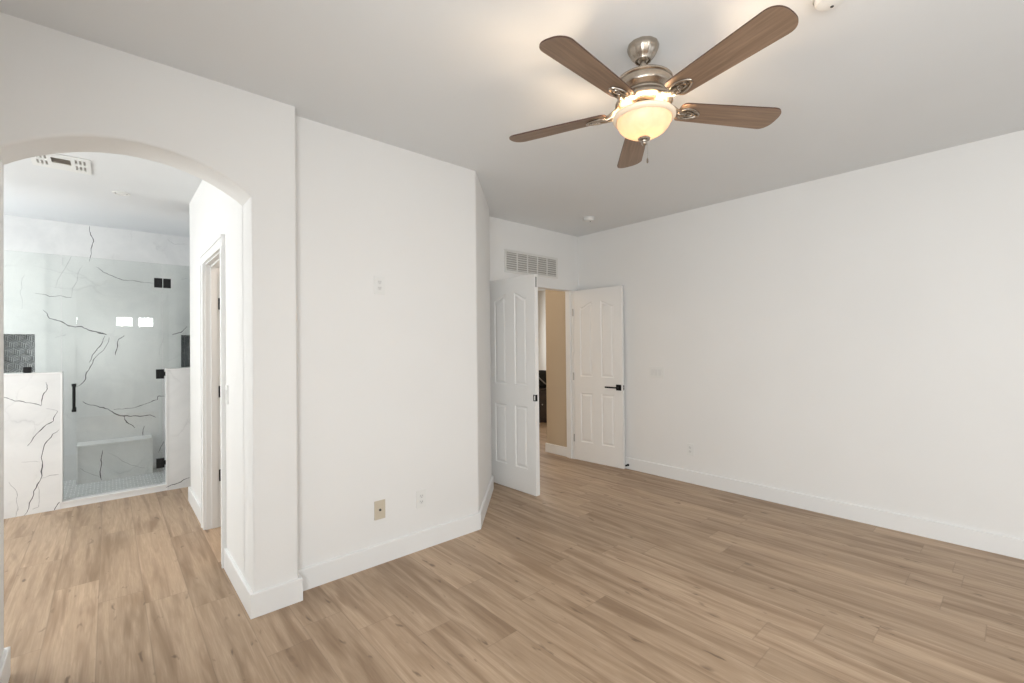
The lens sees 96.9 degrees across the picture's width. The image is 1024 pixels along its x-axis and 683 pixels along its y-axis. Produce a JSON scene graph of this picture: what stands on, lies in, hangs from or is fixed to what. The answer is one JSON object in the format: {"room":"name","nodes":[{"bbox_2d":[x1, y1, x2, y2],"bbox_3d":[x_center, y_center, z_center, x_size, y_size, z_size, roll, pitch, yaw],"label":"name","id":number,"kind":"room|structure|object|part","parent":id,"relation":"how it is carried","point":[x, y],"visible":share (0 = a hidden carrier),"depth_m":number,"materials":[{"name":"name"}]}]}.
{"room":"empty bedroom","nodes":[
{"label":"empty bedroom","id":0,"kind":"room"},
{"bbox_2d":[4,215,189,480],"bbox_3d":[-4.826,0.118,4.753,3.140,2.800,0.201,0,-1,-42],"label":"wall","id":1,"kind":"structure","parent":0,"point":[96,322],"depth_m":4.93,"materials":[{"name":"white stone"}]},
{"bbox_2d":[4,334,34,372],"bbox_3d":[-4.994,0.119,4.596,0.242,0.387,0.012,0,-1,-42],"label":"mosaic","id":2,"kind":"object","parent":1,"relation":"attached to","point":[19,349],"visible":0.82,"depth_m":4.59,"materials":[{"name":"tile"}]},
{"bbox_2d":[181,335,189,366],"bbox_3d":[-3.915,0.116,5.555,0.242,0.387,0.012,0,-1,-42],"label":"mosaic","id":3,"kind":"object","parent":1,"relation":"attached to","point":[185,339],"visible":0.3,"depth_m":5.51,"materials":[{"name":"tile"}]},
{"bbox_2d":[4,369,190,518],"bbox_3d":[-4.104,0.883,3.943,2.900,1.200,0.111,0,-1,-42],"label":"wall","id":4,"kind":"structure","parent":0,"point":[32,403],"depth_m":3.91,"materials":[{"name":"white stone"}]},
{"bbox_2d":[4,372,63,501],"bbox_3d":[-4.593,0.842,3.510,1.594,1.141,0.118,0,-1,-42],"label":"trim","id":5,"kind":"structure","parent":4,"relation":"attached to","point":[61,374],"depth_m":3.99,"materials":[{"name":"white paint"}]},
{"bbox_2d":[8,250,54,373],"bbox_3d":[-4.605,-0.249,3.512,1.581,1.039,0.032,0,-1,-42],"label":"glass panel","id":6,"kind":"object","parent":5,"relation":"on","point":[25,369],"visible":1,"depth_m":3.89,"materials":[{"name":"clear glass"}]},
{"bbox_2d":[61,482,167,508],"bbox_3d":[-3.719,1.441,4.276,0.752,0.062,0.114,0,-1,-42],"label":"trim","id":7,"kind":"structure","parent":4,"relation":"attached to","point":[78,501],"depth_m":4.23,"materials":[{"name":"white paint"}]},
{"bbox_2d":[65,255,165,498],"bbox_3d":[-3.715,0.316,4.263,0.735,2.173,0.087,0,-1,-43],"label":"shower door","id":8,"kind":"structure","parent":4,"relation":"attached to","point":[160,462],"depth_m":4.47,"materials":[{"name":"clear glass"}]},
{"bbox_3d":[-3.925,0.503,4.066,0.031,0.250,0.086,0,-1,-42],"label":"handle","id":9,"kind":"part","parent":8,"relation":"part of","materials":[{"name":"black metal"}]},
{"bbox_2d":[165,367,189,483],"bbox_3d":[-3.237,0.839,4.715,0.578,1.141,0.118,0,-1,-42],"label":"trim","id":10,"kind":"structure","parent":4,"relation":"attached to","point":[166,369],"depth_m":4.49,"materials":[{"name":"white paint"}]},
{"bbox_2d":[162,264,189,337],"bbox_3d":[-3.253,-0.252,4.713,0.599,1.039,0.034,0,-1,-42],"label":"glass panel","id":11,"kind":"object","parent":10,"relation":"on","point":[166,282],"visible":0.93,"depth_m":4.52,"materials":[{"name":"clear glass"}]},
{"bbox_3d":[-3.453,-0.580,4.541,0.061,0.092,0.034,0,-1,-42],"label":"hinge plate","id":12,"kind":"part","parent":11,"relation":"part of","materials":[{"name":"black metal"}]},
{"bbox_2d":[64,467,164,498],"bbox_3d":[-4.441,1.466,4.323,2.900,0.028,0.920,0,-1,-42],"label":"floor","id":13,"kind":"structure","parent":0,"point":[71,489],"depth_m":4.61,"materials":[{"name":"tile"}]},
{"bbox_2d":[76,435,152,484],"bbox_3d":[-4.280,1.261,4.905,0.610,0.389,0.268,0,-1,-42],"label":"shower bench","id":14,"kind":"object","parent":13,"relation":"on","point":[107,459],"visible":1,"depth_m":4.81,"materials":[{"name":"white stone"}]},
{"bbox_2d":[0,12,297,659],"bbox_3d":[-1.790,0.064,2.138,1.404,2.800,0.225,0,-1,-42],"label":"wall","id":15,"kind":"structure","parent":0,"point":[61,92],"depth_m":2.32,"materials":[{"name":"paint"}]},
{"bbox_2d":[189,180,244,576],"bbox_3d":[-2.191,0.079,3.398,0.120,2.800,2.232,0,-1,-42],"label":"wall","id":16,"kind":"structure","parent":0,"point":[213,213],"depth_m":2.83,"materials":[{"name":"paint"}]},
{"bbox_2d":[200,234,226,567],"bbox_3d":[-2.093,0.382,3.275,0.149,2.130,0.895,0,-1,-42],"label":"trim","id":17,"kind":"structure","parent":16,"relation":"attached to","point":[212,267],"depth_m":3.52,"materials":[{"name":"white paint"}]},
{"bbox_2d":[218,298,220,480],"bbox_3d":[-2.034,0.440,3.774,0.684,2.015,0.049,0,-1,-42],"label":"hinge","id":18,"kind":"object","parent":16,"relation":"in","point":[218,298],"depth_m":3.56,"materials":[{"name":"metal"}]},
{"bbox_2d":[225,385,227,403],"bbox_3d":[-1.806,0.336,2.867,0.012,0.118,0.074,0,-1,-42],"label":"light switch","id":19,"kind":"object","parent":16,"relation":"attached to","point":[226,386],"visible":1,"depth_m":2.85,"materials":[{"name":"white plastic"}]},
{"bbox_2d":[296,116,491,569],"bbox_3d":[-0.603,0.064,3.500,0.619,2.800,2.208,-1,-1,26],"label":"wall","id":20,"kind":"structure","parent":0,"point":[394,387],"depth_m":2.98,"materials":[{"name":"paint"}]},
{"bbox_2d":[224,476,493,618],"bbox_3d":[-0.766,1.373,3.475,0.815,0.125,2.472,-1,-1,42],"label":"baseboard","id":21,"kind":"structure","parent":20,"relation":"attached to","point":[262,602],"depth_m":2.77,"materials":[{"name":"white paint"}]},
{"bbox_2d":[374,499,384,519],"bbox_3d":[-0.850,1.087,2.927,0.074,0.120,0.016,0,-1,-42],"label":"plate","id":22,"kind":"object","parent":20,"relation":"attached to","point":[379,506],"visible":1,"depth_m":2.93,"materials":[{"name":"beige plastic"}]},
{"bbox_2d":[374,276,384,294],"bbox_3d":[-0.861,-0.365,2.948,0.074,0.118,0.009,0,-1,-42],"label":"duplex outlet","id":23,"kind":"object","parent":20,"relation":"attached to","point":[379,281],"visible":1,"depth_m":2.95,"materials":[{"name":"white plastic"}]},
{"bbox_2d":[416,489,425,508],"bbox_3d":[-0.626,1.086,3.132,0.074,0.118,0.009,0,-1,-42],"label":"duplex outlet","id":24,"kind":"object","parent":20,"relation":"attached to","point":[420,495],"visible":1,"depth_m":3.13,"materials":[{"name":"white plastic"}]},
{"bbox_2d":[0,0,1023,290],"bbox_3d":[-0.217,-1.362,4.380,11.100,0.120,10.400,0,-1,-42],"label":"ceiling","id":25,"kind":"structure","parent":0,"point":[856,84],"depth_m":2.35,"materials":[{"name":"paint"}]},
{"bbox_2d":[30,154,91,174],"bbox_3d":[-3.213,-1.278,3.235,0.310,0.008,0.350,0,-1,-42],"label":"ceiling vent","id":26,"kind":"object","parent":25,"relation":"in","point":[56,161],"visible":0.92,"depth_m":3.24,"materials":[{"name":"white plastic"}]},
{"bbox_2d":[112,191,130,195],"bbox_3d":[-3.359,-1.271,3.901,0.124,0.006,0.124,0,-1,-42],"label":"recessed light","id":27,"kind":"object","parent":25,"relation":"in","point":[120,193],"visible":1,"depth_m":3.89,"materials":[{"name":"white plastic"}]},
{"bbox_2d":[583,216,594,221],"bbox_3d":[0.814,-1.290,4.801,0.120,0.039,0.120,0,-1,-42],"label":"smoke detector","id":28,"kind":"object","parent":25,"relation":"attached to","point":[587,218],"visible":1,"depth_m":4.76,"materials":[{"name":"white plastic"}]},
{"bbox_2d":[509,5,798,167],"bbox_3d":[0.567,-1.068,2.003,1.242,0.524,1.276,0,-1,-42],"label":"ceiling fan","id":29,"kind":"object","parent":25,"relation":"hanging from","point":[644,109],"visible":1,"depth_m":1.93,"materials":[{"name":"brown wood"}]},
{"bbox_3d":[0.222,-1.040,2.226,0.500,0.006,0.142,-1,10,27],"label":"blade","id":30,"kind":"part","parent":29,"relation":"part of","materials":[{"name":"brown wood"}]},
{"bbox_3d":[0.301,-1.045,1.745,0.500,0.006,0.142,0,10,-45],"label":"blade","id":31,"kind":"part","parent":29,"relation":"part of","materials":[{"name":"brown wood"}]},
{"bbox_3d":[0.655,-1.043,2.450,0.142,0.006,0.500,-12,-2,8],"label":"blade","id":32,"kind":"part","parent":29,"relation":"part of","materials":[{"name":"brown wood"}]},
{"bbox_3d":[0.593,-0.962,2.039,0.237,0.082,0.237,0,-1,-42],"label":"lamp shade","id":33,"kind":"part","parent":29,"relation":"part of","materials":[{"name":"beige glass"}]},
{"bbox_3d":[1.002,-1.049,2.107,0.500,0.006,0.142,-1,-12,-9],"label":"blade","id":34,"kind":"part","parent":29,"relation":"part of","materials":[{"name":"brown wood"}]},
{"bbox_3d":[0.783,-1.051,1.671,0.142,0.006,0.500,12,-6,-27],"label":"blade","id":35,"kind":"part","parent":29,"relation":"part of","materials":[{"name":"brown wood"}]},
{"bbox_2d":[812,0,843,10],"bbox_3d":[1.230,-1.320,1.752,0.116,0.039,0.116,0,-1,-42],"label":"smoke detector","id":36,"kind":"object","parent":25,"relation":"attached to","point":[820,5],"visible":1,"depth_m":1.76,"materials":[{"name":"white plastic"}]},
{"bbox_2d":[4,423,1023,682],"bbox_3d":[-0.158,1.437,4.315,10.972,0.001,12.517,0,-1,-42],"label":"floor","id":37,"kind":"structure","parent":0,"point":[608,574],"depth_m":2.46,"materials":[{"name":"brown wood"}]},
{"bbox_2d":[539,387,546,422],"bbox_3d":[0.506,1.158,8.380,0.940,0.615,0.490,-1,0,2],"label":"base cabinet","id":38,"kind":"object","parent":37,"relation":"on","point":[542,391],"visible":0.16,"depth_m":8.15,"materials":[{"name":"brown wood"}]},
{"bbox_2d":[539,370,545,387],"bbox_3d":[0.494,0.676,8.376,0.563,0.348,0.259,-1,0,2],"label":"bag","id":39,"kind":"object","parent":38,"relation":"on","point":[542,373],"visible":0.17,"depth_m":8.29,"materials":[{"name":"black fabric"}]},
{"bbox_3d":[0.721,1.136,8.152,0.410,0.470,0.017,-1,0,2],"label":"door","id":40,"kind":"part","parent":38,"relation":"part of","materials":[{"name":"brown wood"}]},
{"bbox_2d":[489,216,577,290],"bbox_3d":[0.167,0.070,5.124,1.697,2.800,0.120,0,-1,-42],"label":"wall","id":41,"kind":"structure","parent":0,"point":[503,234],"depth_m":5.16,"materials":[{"name":"paint"}]},
{"bbox_2d":[490,274,539,495],"bbox_3d":[0.008,0.405,4.453,0.051,2.056,0.674,0,-1,-43],"label":"door","id":42,"kind":"structure","parent":41,"relation":"in","point":[515,451],"depth_m":4.39,"materials":[{"name":"white paint"}]},
{"bbox_2d":[504,249,557,278],"bbox_3d":[0.231,-0.865,5.111,0.830,0.248,0.010,0,-1,-42],"label":"air vent","id":43,"kind":"object","parent":41,"relation":"in","point":[517,262],"visible":0.99,"depth_m":5.08,"materials":[{"name":"white metal"}]},
{"bbox_2d":[538,286,574,458],"bbox_3d":[0.220,0.404,5.165,1.360,2.072,0.124,0,-1,-42],"label":"trim","id":44,"kind":"structure","parent":41,"relation":"attached to","point":[570,413],"depth_m":5.59,"materials":[{"name":"white paint"}]},
{"bbox_2d":[538,290,545,369],"bbox_3d":[1.887,0.095,10.010,0.120,2.800,4.142,0,-1,-42],"label":"wall","id":45,"kind":"structure","parent":0,"point":[541,294],"depth_m":11.20,"materials":[{"name":"paint"}]},
{"bbox_2d":[545,290,566,446],"bbox_3d":[1.958,0.069,7.049,3.708,2.800,0.378,0,-1,-42],"label":"wall","id":46,"kind":"structure","parent":0,"point":[555,300],"depth_m":5.82,"materials":[{"name":"beige paint"}]},
{"bbox_2d":[545,443,566,456],"bbox_3d":[1.956,1.381,7.035,3.714,0.115,0.393,0,-1,-42],"label":"baseboard","id":47,"kind":"structure","parent":46,"relation":"attached to","point":[551,448],"depth_m":5.80,"materials":[{"name":"white paint"}]},
{"bbox_2d":[578,130,1023,538],"bbox_3d":[2.625,0.033,3.710,0.120,2.800,5.499,0,-1,-42],"label":"wall","id":48,"kind":"structure","parent":0,"point":[856,337],"depth_m":3.58,"materials":[{"name":"paint"}]},
{"bbox_2d":[0,457,1023,682],"bbox_3d":[-0.627,1.360,2.115,6.867,0.125,7.230,0,-1,-42],"label":"baseboard","id":49,"kind":"structure","parent":48,"relation":"attached to","point":[1009,546],"depth_m":3.54,"materials":[{"name":"white paint"}]},
{"bbox_2d":[572,286,624,468],"bbox_3d":[0.990,0.404,5.313,0.686,2.053,0.091,-1,-1,45],"label":"door","id":50,"kind":"structure","parent":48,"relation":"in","point":[598,320],"depth_m":5.29,"materials":[{"name":"white paint"}]},
{"bbox_3d":[1.143,0.520,5.139,0.186,0.066,0.056,-1,-1,44],"label":"handle","id":51,"kind":"part","parent":50,"relation":"part of","materials":[{"name":"black metal"}]},
{"bbox_2d":[649,367,662,377],"bbox_3d":[1.536,0.329,4.838,0.012,0.118,0.166,0,-1,-42],"label":"light switch","id":52,"kind":"object","parent":48,"relation":"attached to","point":[654,372],"visible":1,"depth_m":4.83,"materials":[{"name":"white plastic"}]},
{"bbox_2d":[687,443,693,455],"bbox_3d":[1.790,1.084,4.556,0.009,0.118,0.074,0,-1,-42],"label":"duplex outlet","id":53,"kind":"object","parent":48,"relation":"attached to","point":[690,447],"visible":1,"depth_m":4.55,"materials":[{"name":"white plastic"}]}
]}

